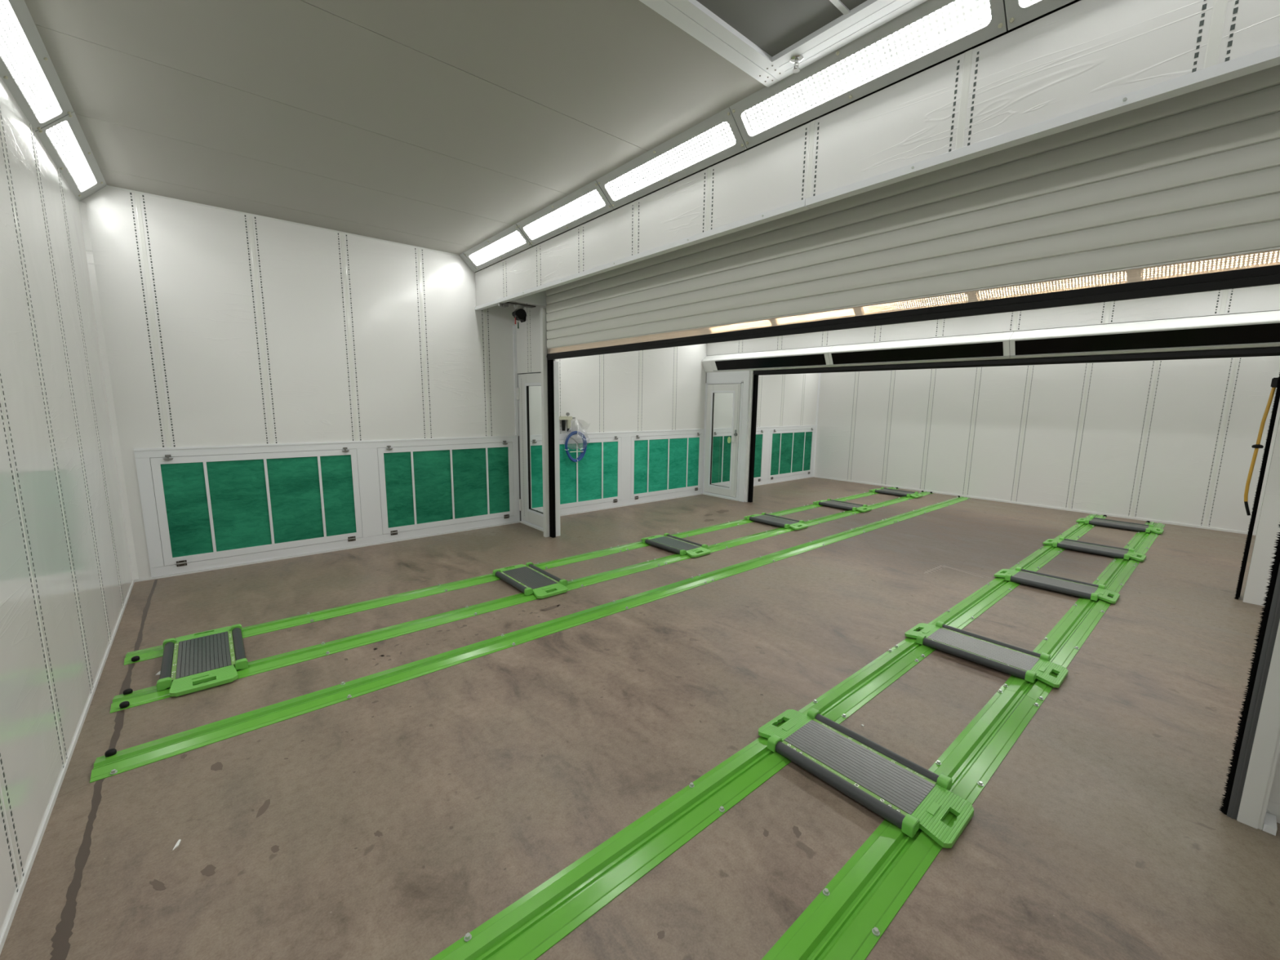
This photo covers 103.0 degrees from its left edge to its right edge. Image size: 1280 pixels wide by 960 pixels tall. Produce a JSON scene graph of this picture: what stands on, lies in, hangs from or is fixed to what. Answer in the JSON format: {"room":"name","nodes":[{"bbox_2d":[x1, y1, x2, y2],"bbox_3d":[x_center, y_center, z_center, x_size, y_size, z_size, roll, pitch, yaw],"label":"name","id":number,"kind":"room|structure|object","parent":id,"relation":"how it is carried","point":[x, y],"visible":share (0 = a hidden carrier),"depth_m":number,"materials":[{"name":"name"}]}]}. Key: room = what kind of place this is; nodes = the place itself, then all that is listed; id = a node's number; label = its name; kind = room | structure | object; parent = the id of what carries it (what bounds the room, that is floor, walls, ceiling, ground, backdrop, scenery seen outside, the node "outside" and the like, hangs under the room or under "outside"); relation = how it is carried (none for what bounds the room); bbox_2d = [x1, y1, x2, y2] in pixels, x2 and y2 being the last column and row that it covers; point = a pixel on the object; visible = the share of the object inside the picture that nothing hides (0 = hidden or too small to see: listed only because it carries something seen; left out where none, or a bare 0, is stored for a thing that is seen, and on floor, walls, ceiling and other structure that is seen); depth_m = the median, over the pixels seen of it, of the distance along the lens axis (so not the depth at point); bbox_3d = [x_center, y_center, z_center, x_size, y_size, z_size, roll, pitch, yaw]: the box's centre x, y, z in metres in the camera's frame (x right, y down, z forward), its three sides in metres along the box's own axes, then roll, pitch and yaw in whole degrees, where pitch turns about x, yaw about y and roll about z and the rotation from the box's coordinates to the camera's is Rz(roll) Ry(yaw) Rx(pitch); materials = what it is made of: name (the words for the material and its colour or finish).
{"room":"vehicle paint booth","nodes":[
{"label":"vehicle paint booth","id":0,"kind":"room"},
{"bbox_2d":[0,76,133,937],"bbox_3d":[-2.151,-0.282,1.523,0.062,3.340,7.345,-7,11,-40],"label":"wall","id":1,"kind":"structure","parent":0,"point":[66,580],"depth_m":2.49,"materials":[{"name":"grey metal"}]},
{"bbox_2d":[0,580,134,954],"bbox_3d":[-2.148,1.355,1.794,0.006,0.022,7.345,-7,11,-40],"label":"baseboard","id":2,"kind":"structure","parent":1,"relation":"attached to","point":[20,890],"depth_m":2.04,"materials":[{"name":"white paint"}]},
{"bbox_2d":[80,186,818,580],"bbox_3d":[-0.274,-1.234,7.904,11.158,3.340,0.062,-7,11,-40],"label":"wall","id":3,"kind":"structure","parent":0,"point":[222,327],"depth_m":5.21,"materials":[{"name":"grey metal"}]},
{"bbox_2d":[76,181,106,201],"bbox_3d":[-4.391,-2.316,4.066,0.197,0.192,0.113,-7,11,-40],"label":"trim","id":4,"kind":"structure","parent":3,"relation":"attached to","point":[100,186],"depth_m":4.07,"materials":[{"name":"grey metal"}]},
{"bbox_2d":[78,200,138,580],"bbox_3d":[-4.483,-0.665,4.312,0.035,3.150,0.035,-7,11,-40],"label":"trim","id":5,"kind":"structure","parent":3,"relation":"attached to","point":[82,207],"depth_m":4.29,"materials":[{"name":"white metal"}]},
{"bbox_2d":[150,447,362,566],"bbox_3d":[-3.724,0.226,5.112,1.635,1.040,0.032,-7,11,-40],"label":"panel","id":6,"kind":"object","parent":3,"relation":"in","point":[217,506],"depth_m":5.04,"materials":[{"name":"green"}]},
{"bbox_2d":[106,185,458,256],"bbox_3d":[-3.247,-2.524,5.084,2.900,0.013,0.013,-7,11,-40],"label":"trim","id":7,"kind":"structure","parent":3,"relation":"attached to","point":[108,186],"depth_m":4.83,"materials":[{"name":"white paint"}]},
{"bbox_2d":[133,435,519,577],"bbox_3d":[-3.035,0.154,5.714,3.660,1.186,0.024,-7,11,-40],"label":"trim","id":8,"kind":"structure","parent":3,"relation":"attached to","point":[366,451],"depth_m":5.46,"materials":[{"name":"grey metal"}]},
{"bbox_2d":[377,440,514,535],"bbox_3d":[-2.318,0.063,6.296,1.635,1.040,0.032,-7,11,-40],"label":"filter panel","id":9,"kind":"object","parent":3,"relation":"in","point":[423,486],"depth_m":6.24,"materials":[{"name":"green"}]},
{"bbox_2d":[458,253,478,272],"bbox_3d":[-2.030,-2.589,6.054,0.197,0.192,0.113,-7,11,-40],"label":"trim","id":10,"kind":"structure","parent":3,"relation":"attached to","point":[462,255],"depth_m":6.04,"materials":[{"name":"grey metal"}]},
{"bbox_2d":[133,476,813,582],"bbox_3d":[-0.268,0.415,8.123,11.158,0.014,0.014,-7,11,-40],"label":"baseboard","id":11,"kind":"structure","parent":3,"relation":"attached to","point":[281,558],"depth_m":5.77,"materials":[{"name":"white paint"}]},
{"bbox_2d":[512,325,518,435],"bbox_3d":[-1.628,-1.291,6.671,0.037,1.410,0.030,-7,11,-40],"label":"trim","id":12,"kind":"structure","parent":3,"relation":"attached to","point":[514,335],"depth_m":6.66,"materials":[{"name":"white metal"}]},
{"bbox_2d":[559,412,575,431],"bbox_3d":[-1.039,-0.821,7.224,0.270,0.268,0.077,-7,11,-40],"label":"air regulator","id":13,"kind":"object","parent":3,"relation":"attached to","point":[567,418],"visible":0.96,"depth_m":7.20,"materials":[{"name":"beige plastic"}]},
{"bbox_2d":[561,419,565,431],"bbox_3d":[-1.078,-0.772,7.190,0.056,0.150,0.056,-7,11,-40],"label":"bowl","id":14,"kind":"object","parent":13,"relation":"on","point":[563,421],"depth_m":7.17,"materials":[{"name":"black"}]},
{"bbox_2d":[566,419,571,428],"bbox_3d":[-1.013,-0.794,7.242,0.064,0.120,0.064,-7,11,-40],"label":"bowl","id":15,"kind":"object","parent":13,"relation":"on","point":[568,421],"depth_m":7.22,"materials":[{"name":"beige plastic"}]},
{"bbox_3d":[-0.896,-0.657,7.283,0.463,0.430,0.158,-7,11,-40],"label":"plastic bag","id":16,"kind":"object","parent":13,"relation":"hanging from","visible":0},
{"bbox_2d":[564,430,586,462],"bbox_3d":[-0.918,-0.476,7.290,0.357,0.471,0.086,-7,11,-40],"label":"coil","id":17,"kind":"object","parent":16,"relation":"in","point":[584,438],"visible":1,"depth_m":7.29,"materials":[{"name":"blue plastic"}]},
{"bbox_2d":[530,435,621,511],"bbox_3d":[-0.918,-0.099,7.474,1.635,1.040,0.032,-7,11,-40],"label":"filter panel","id":18,"kind":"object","parent":3,"relation":"in","point":[596,478],"depth_m":7.58,"materials":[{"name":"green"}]},
{"bbox_2d":[530,429,704,515],"bbox_3d":[-0.221,-0.172,8.083,3.594,1.186,0.024,-7,11,-40],"label":"trim","id":19,"kind":"structure","parent":3,"relation":"attached to","point":[625,490],"depth_m":8.09,"materials":[{"name":"grey metal"}]},
{"bbox_2d":[631,432,702,499],"bbox_3d":[0.486,-0.261,8.657,1.635,1.040,0.032,-7,11,-40],"label":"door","id":20,"kind":"structure","parent":3,"relation":"in","point":[665,464],"depth_m":8.62,"materials":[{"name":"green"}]},
{"bbox_2d":[711,430,764,485],"bbox_3d":[1.901,-0.425,9.848,1.635,1.040,0.032,-7,11,-40],"label":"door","id":21,"kind":"structure","parent":3,"relation":"in","point":[721,461],"depth_m":9.62,"materials":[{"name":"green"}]},
{"bbox_2d":[713,425,816,487],"bbox_3d":[2.612,-0.499,10.469,3.599,1.186,0.024,-7,11,-40],"label":"trim","id":22,"kind":"structure","parent":3,"relation":"attached to","point":[767,430],"depth_m":10.51,"materials":[{"name":"grey metal"}]},
{"bbox_2d":[768,427,814,479],"bbox_3d":[3.304,-0.587,11.030,1.635,1.040,0.032,-7,11,-40],"label":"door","id":23,"kind":"structure","parent":3,"relation":"in","point":[791,451],"depth_m":11.01,"materials":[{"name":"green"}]},
{"bbox_2d":[813,373,820,475],"bbox_3d":[3.991,-1.541,11.468,0.030,2.920,0.030,-7,11,-40],"label":"trim","id":24,"kind":"structure","parent":3,"relation":"attached to","point":[819,380],"depth_m":11.48,"materials":[{"name":"white metal"}]},
{"bbox_2d":[475,0,1279,310],"bbox_3d":[0.385,-1.841,3.449,0.064,0.435,7.345,-7,11,-40],"label":"beam","id":25,"kind":"structure","parent":3,"relation":"attached to","point":[1083,62],"depth_m":2.27,"materials":[{"name":"grey"}]},
{"bbox_2d":[0,476,1279,959],"bbox_3d":[2.099,0.933,5.383,11.278,0.121,7.465,-7,11,-40],"label":"floor","id":26,"kind":"structure","parent":0,"point":[393,822],"depth_m":2.40,"materials":[{"name":"concrete"}]},
{"bbox_2d":[173,839,181,849],"bbox_3d":[-1.718,1.354,1.892,0.011,0.004,0.047,-3,9,-22],"label":"flake","id":27,"kind":"object","parent":26,"relation":"on","point":[177,844],"visible":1,"depth_m":1.89,"materials":[{"name":"white"}]},
{"bbox_2d":[124,487,899,665],"bbox_3d":[0.943,0.632,6.751,11.012,0.032,0.200,-7,11,-40],"label":"rail","id":28,"kind":"object","parent":26,"relation":"on","point":[153,652],"visible":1,"depth_m":4.36,"materials":[{"name":"green paint"}]},
{"bbox_2d":[110,490,933,713],"bbox_3d":[1.352,0.710,6.275,11.012,0.032,0.200,-7,11,-40],"label":"rail","id":29,"kind":"object","parent":26,"relation":"on","point":[129,699],"visible":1,"depth_m":3.79,"materials":[{"name":"green metal"}]},
{"bbox_2d":[156,623,248,696],"bbox_3d":[-2.750,1.100,3.215,0.406,0.062,0.880,-7,11,-40],"label":"platform","id":30,"kind":"object","parent":29,"relation":"on","point":[188,660],"visible":1,"depth_m":3.11,"materials":[{"name":"black"}]},
{"bbox_2d":[493,562,567,598],"bbox_3d":[-1.017,0.900,4.674,0.406,0.062,0.880,-7,11,-40],"label":"platform","id":31,"kind":"object","parent":29,"relation":"on","point":[529,579],"visible":1,"depth_m":4.58,"materials":[{"name":"green"}]},
{"bbox_2d":[640,533,710,557],"bbox_3d":[0.397,0.736,5.865,0.406,0.062,0.880,-7,11,-40],"label":"platform","id":32,"kind":"object","parent":29,"relation":"on","point":[673,544],"visible":1,"depth_m":5.78,"materials":[{"name":"green"}]},
{"bbox_2d":[743,512,808,529],"bbox_3d":[1.886,0.564,7.119,0.406,0.062,0.880,-7,11,-40],"label":"platform","id":33,"kind":"object","parent":29,"relation":"on","point":[766,518],"visible":1,"depth_m":7.03,"materials":[{"name":"green"}]},
{"bbox_2d":[813,498,871,512],"bbox_3d":[3.277,0.403,8.290,0.406,0.062,0.880,-7,11,-40],"label":"platform","id":34,"kind":"object","parent":29,"relation":"on","point":[830,503],"visible":1,"depth_m":8.20,"materials":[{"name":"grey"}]},
{"bbox_2d":[868,487,922,497],"bbox_3d":[4.793,0.228,9.567,0.406,0.062,0.880,-7,11,-40],"label":"platform","id":35,"kind":"object","parent":29,"relation":"on","point":[885,491],"visible":1,"depth_m":9.48,"materials":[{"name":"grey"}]},
{"bbox_2d":[89,495,970,782],"bbox_3d":[1.752,0.791,5.781,10.972,0.032,0.200,-7,11,-40],"label":"rail","id":36,"kind":"object","parent":26,"relation":"on","point":[113,762],"visible":1,"depth_m":3.09,"materials":[{"name":"green metal"}]},
{"bbox_2d":[429,514,1106,959],"bbox_3d":[2.951,1.020,4.395,10.982,0.032,0.200,-7,11,-40],"label":"rail","id":37,"kind":"object","parent":26,"relation":"on","point":[527,928],"visible":1,"depth_m":1.98,"materials":[{"name":"green metal"}]},
{"bbox_2d":[761,520,1165,959],"bbox_3d":[3.350,1.099,3.910,10.952,0.032,0.200,-7,11,-40],"label":"rail","id":38,"kind":"object","parent":26,"relation":"on","point":[851,914],"visible":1,"depth_m":1.94,"materials":[{"name":"green metal"}]},
{"bbox_2d":[758,707,973,848],"bbox_3d":[0.978,1.287,2.317,0.406,0.062,0.880,-7,11,-40],"label":"platform","id":39,"kind":"object","parent":38,"relation":"on","point":[909,796],"visible":1,"depth_m":2.23,"materials":[{"name":"green"}]},
{"bbox_2d":[904,621,1068,687],"bbox_3d":[2.290,1.136,3.422,0.406,0.062,0.880,-7,11,-40],"label":"platform","id":40,"kind":"object","parent":38,"relation":"on","point":[1028,665],"visible":1,"depth_m":3.35,"materials":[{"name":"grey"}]},
{"bbox_2d":[994,566,1119,603],"bbox_3d":[3.844,0.956,4.731,0.406,0.062,0.880,-7,11,-40],"label":"platform","id":41,"kind":"object","parent":38,"relation":"on","point":[1049,582],"visible":1,"depth_m":4.67,"materials":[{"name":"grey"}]},
{"bbox_2d":[1042,537,1146,561],"bbox_3d":[5.269,0.791,5.931,0.406,0.062,0.880,-7,11,-40],"label":"platform","id":42,"kind":"object","parent":38,"relation":"on","point":[1082,546],"visible":1,"depth_m":5.87,"materials":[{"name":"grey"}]},
{"bbox_2d":[1075,515,1164,533],"bbox_3d":[6.724,0.623,7.156,0.406,0.062,0.880,-7,11,-40],"label":"platform","id":43,"kind":"object","parent":38,"relation":"on","point":[1092,520],"visible":1,"depth_m":7.10,"materials":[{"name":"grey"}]},
{"bbox_2d":[24,0,1264,319],"bbox_3d":[2.142,-2.273,4.891,11.158,0.470,7.345,-7,11,-40],"label":"ceiling","id":44,"kind":"structure","parent":0,"point":[445,126],"depth_m":2.86,"materials":[{"name":"grey metal"}]},
{"bbox_2d":[0,0,73,131],"bbox_3d":[-3.071,-2.069,2.521,0.211,0.206,1.318,-7,11,-40],"label":"lamp","id":45,"kind":"object","parent":44,"relation":"attached to","point":[27,69],"visible":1,"depth_m":2.59,"materials":[{"name":"grey plastic"}]},
{"bbox_2d":[35,111,105,197],"bbox_3d":[-3.932,-2.234,3.521,0.211,0.206,1.318,-7,11,-40],"label":"lamp","id":46,"kind":"object","parent":44,"relation":"attached to","point":[64,139],"visible":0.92,"depth_m":3.48,"materials":[{"name":"grey plastic"}]},
{"bbox_2d":[462,223,532,270],"bbox_3d":[-1.554,-2.507,5.511,0.211,0.206,1.318,-7,11,-40],"label":"lamp","id":47,"kind":"object","parent":44,"relation":"attached to","point":[511,241],"visible":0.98,"depth_m":5.47,"materials":[{"name":"grey plastic"}]},
{"bbox_2d":[516,180,613,245],"bbox_3d":[-0.692,-2.342,4.510,0.211,0.206,1.318,-7,11,-40],"label":"lamp","id":48,"kind":"object","parent":44,"relation":"attached to","point":[589,202],"visible":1,"depth_m":4.45,"materials":[{"name":"grey plastic"}]},
{"bbox_2d":[595,106,746,208],"bbox_3d":[0.166,-2.178,3.514,0.211,0.206,1.318,-7,11,-40],"label":"lamp","id":49,"kind":"object","parent":44,"relation":"attached to","point":[718,137],"visible":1,"depth_m":3.43,"materials":[{"name":"grey plastic"}]},
{"bbox_2d":[639,0,927,87],"bbox_3d":[0.596,-1.834,0.725,2.762,0.069,2.973,-7,11,-40],"label":"frame","id":50,"kind":"object","parent":44,"relation":"attached to","point":[691,16],"visible":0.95,"depth_m":2.34,"materials":[{"name":"white metal"}]},
{"bbox_2d":[790,54,803,73],"bbox_3d":[0.770,-2.044,2.508,0.064,0.054,0.064,-7,11,-40],"label":"latch","id":51,"kind":"object","parent":50,"relation":"attached to","point":[796,60],"visible":1,"depth_m":2.50,"materials":[{"name":"silver metal"}]},
{"bbox_2d":[729,0,1008,148],"bbox_3d":[1.021,-2.014,2.520,0.211,0.206,1.318,-7,11,-40],"label":"lamp","id":52,"kind":"object","parent":44,"relation":"attached to","point":[932,32],"visible":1,"depth_m":2.43,"materials":[{"name":"grey plastic"}]},
{"bbox_2d":[1004,0,1075,30],"bbox_3d":[1.878,-1.850,1.525,0.211,0.206,1.318,-7,11,-40],"label":"lamp","id":53,"kind":"object","parent":44,"relation":"attached to","point":[1018,12],"visible":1,"depth_m":2.01,"materials":[{"name":"grey"}]},
{"bbox_2d":[514,295,1279,823],"bbox_3d":[0.774,-0.620,3.986,0.067,3.340,7.345,-7,11,-40],"label":"wall","id":54,"kind":"structure","parent":0,"point":[528,334],"depth_m":6.26,"materials":[{"name":"grey metal"}]},
{"bbox_2d":[497,302,535,328],"bbox_3d":[-1.432,-1.903,5.928,0.440,0.278,0.120,-7,11,-40],"label":"security camera","id":55,"kind":"object","parent":54,"relation":"attached to","point":[519,313],"visible":1,"depth_m":5.89,"materials":[{"name":"grey metal"}]},
{"bbox_2d":[516,372,543,531],"bbox_3d":[-1.343,-0.355,6.515,0.076,1.994,0.825,-7,11,-40],"label":"door","id":56,"kind":"structure","parent":54,"relation":"in","point":[531,517],"depth_m":6.66,"materials":[{"name":"white metal"}]},
{"bbox_2d":[512,64,1279,835],"bbox_3d":[0.874,-0.482,3.533,0.520,3.213,6.501,-7,11,-40],"label":"roller shutter","id":57,"kind":"object","parent":54,"relation":"attached to","point":[1191,165],"visible":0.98,"depth_m":2.47,"materials":[{"name":"white metal"}]},
{"bbox_2d":[706,284,1279,605],"bbox_3d":[3.550,-0.749,6.354,0.205,2.950,7.345,-7,11,-40],"label":"wall","id":58,"kind":"structure","parent":0,"point":[1260,298],"depth_m":4.97,"materials":[{"name":"grey"}]},
{"bbox_2d":[702,355,715,373],"bbox_3d":[1.204,-2.023,8.876,0.169,0.287,0.197,-7,11,-40],"label":"trim","id":59,"kind":"structure","parent":58,"relation":"attached to","point":[707,365],"depth_m":8.85,"materials":[{"name":"white paint"}]},
{"bbox_2d":[702,370,751,502],"bbox_3d":[1.475,-0.769,8.823,0.155,2.188,0.950,-7,11,-40],"label":"door","id":60,"kind":"structure","parent":58,"relation":"in","point":[738,383],"depth_m":8.66,"materials":[{"name":"white metal"}]},
{"bbox_2d":[710,346,832,372],"bbox_3d":[1.975,-1.875,7.981,0.169,0.287,2.176,-7,11,-40],"label":"lamp","id":61,"kind":"object","parent":58,"relation":"attached to","point":[817,357],"visible":0.98,"depth_m":7.83,"materials":[{"name":"white paint"}]},
{"bbox_2d":[827,331,1013,367],"bbox_3d":[3.368,-1.609,6.363,0.169,0.287,2.119,-7,11,-40],"label":"lamp","id":62,"kind":"object","parent":58,"relation":"attached to","point":[990,346],"visible":0.98,"depth_m":6.19,"materials":[{"name":"white paint"}]},
{"bbox_2d":[744,346,1279,599],"bbox_3d":[3.574,-0.506,6.402,0.159,2.463,5.479,-7,11,-40],"label":"door frame","id":63,"kind":"structure","parent":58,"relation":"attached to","point":[1260,351],"depth_m":5.33,"materials":[{"name":"black metal"}]},
{"bbox_2d":[1244,377,1279,515],"bbox_3d":[5.269,-0.272,4.328,0.112,1.173,0.068,2,9,5],"label":"air hose","id":64,"kind":"object","parent":63,"relation":"hanging from","point":[1273,384],"visible":1,"depth_m":4.32,"materials":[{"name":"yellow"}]},
{"bbox_2d":[1270,377,1279,387],"bbox_3d":[5.302,-0.812,4.245,0.050,0.080,0.050,-7,11,-40],"label":"outlet","id":65,"kind":"object","parent":64,"relation":"attached to","point":[1273,384],"depth_m":4.24,"materials":[{"name":"black plastic"}]},
{"bbox_2d":[1009,310,1279,358],"bbox_3d":[4.745,-1.345,4.763,0.169,0.287,2.128,-7,11,-40],"label":"lamp","id":66,"kind":"object","parent":58,"relation":"attached to","point":[1259,329],"visible":1,"depth_m":4.71,"materials":[{"name":"white paint"}]},
{"bbox_2d":[813,355,1279,533],"bbox_3d":[6.393,-1.077,8.748,0.062,2.950,7.345,-7,11,-40],"label":"wall","id":67,"kind":"structure","parent":0,"point":[1171,441],"depth_m":8.16,"materials":[{"name":"grey metal"}]},
{"bbox_2d":[813,475,1256,535],"bbox_3d":[6.346,0.369,8.946,0.014,0.030,7.345,-7,11,-40],"label":"baseboard","id":68,"kind":"structure","parent":67,"relation":"attached to","point":[937,492],"depth_m":8.31,"materials":[{"name":"white paint"}]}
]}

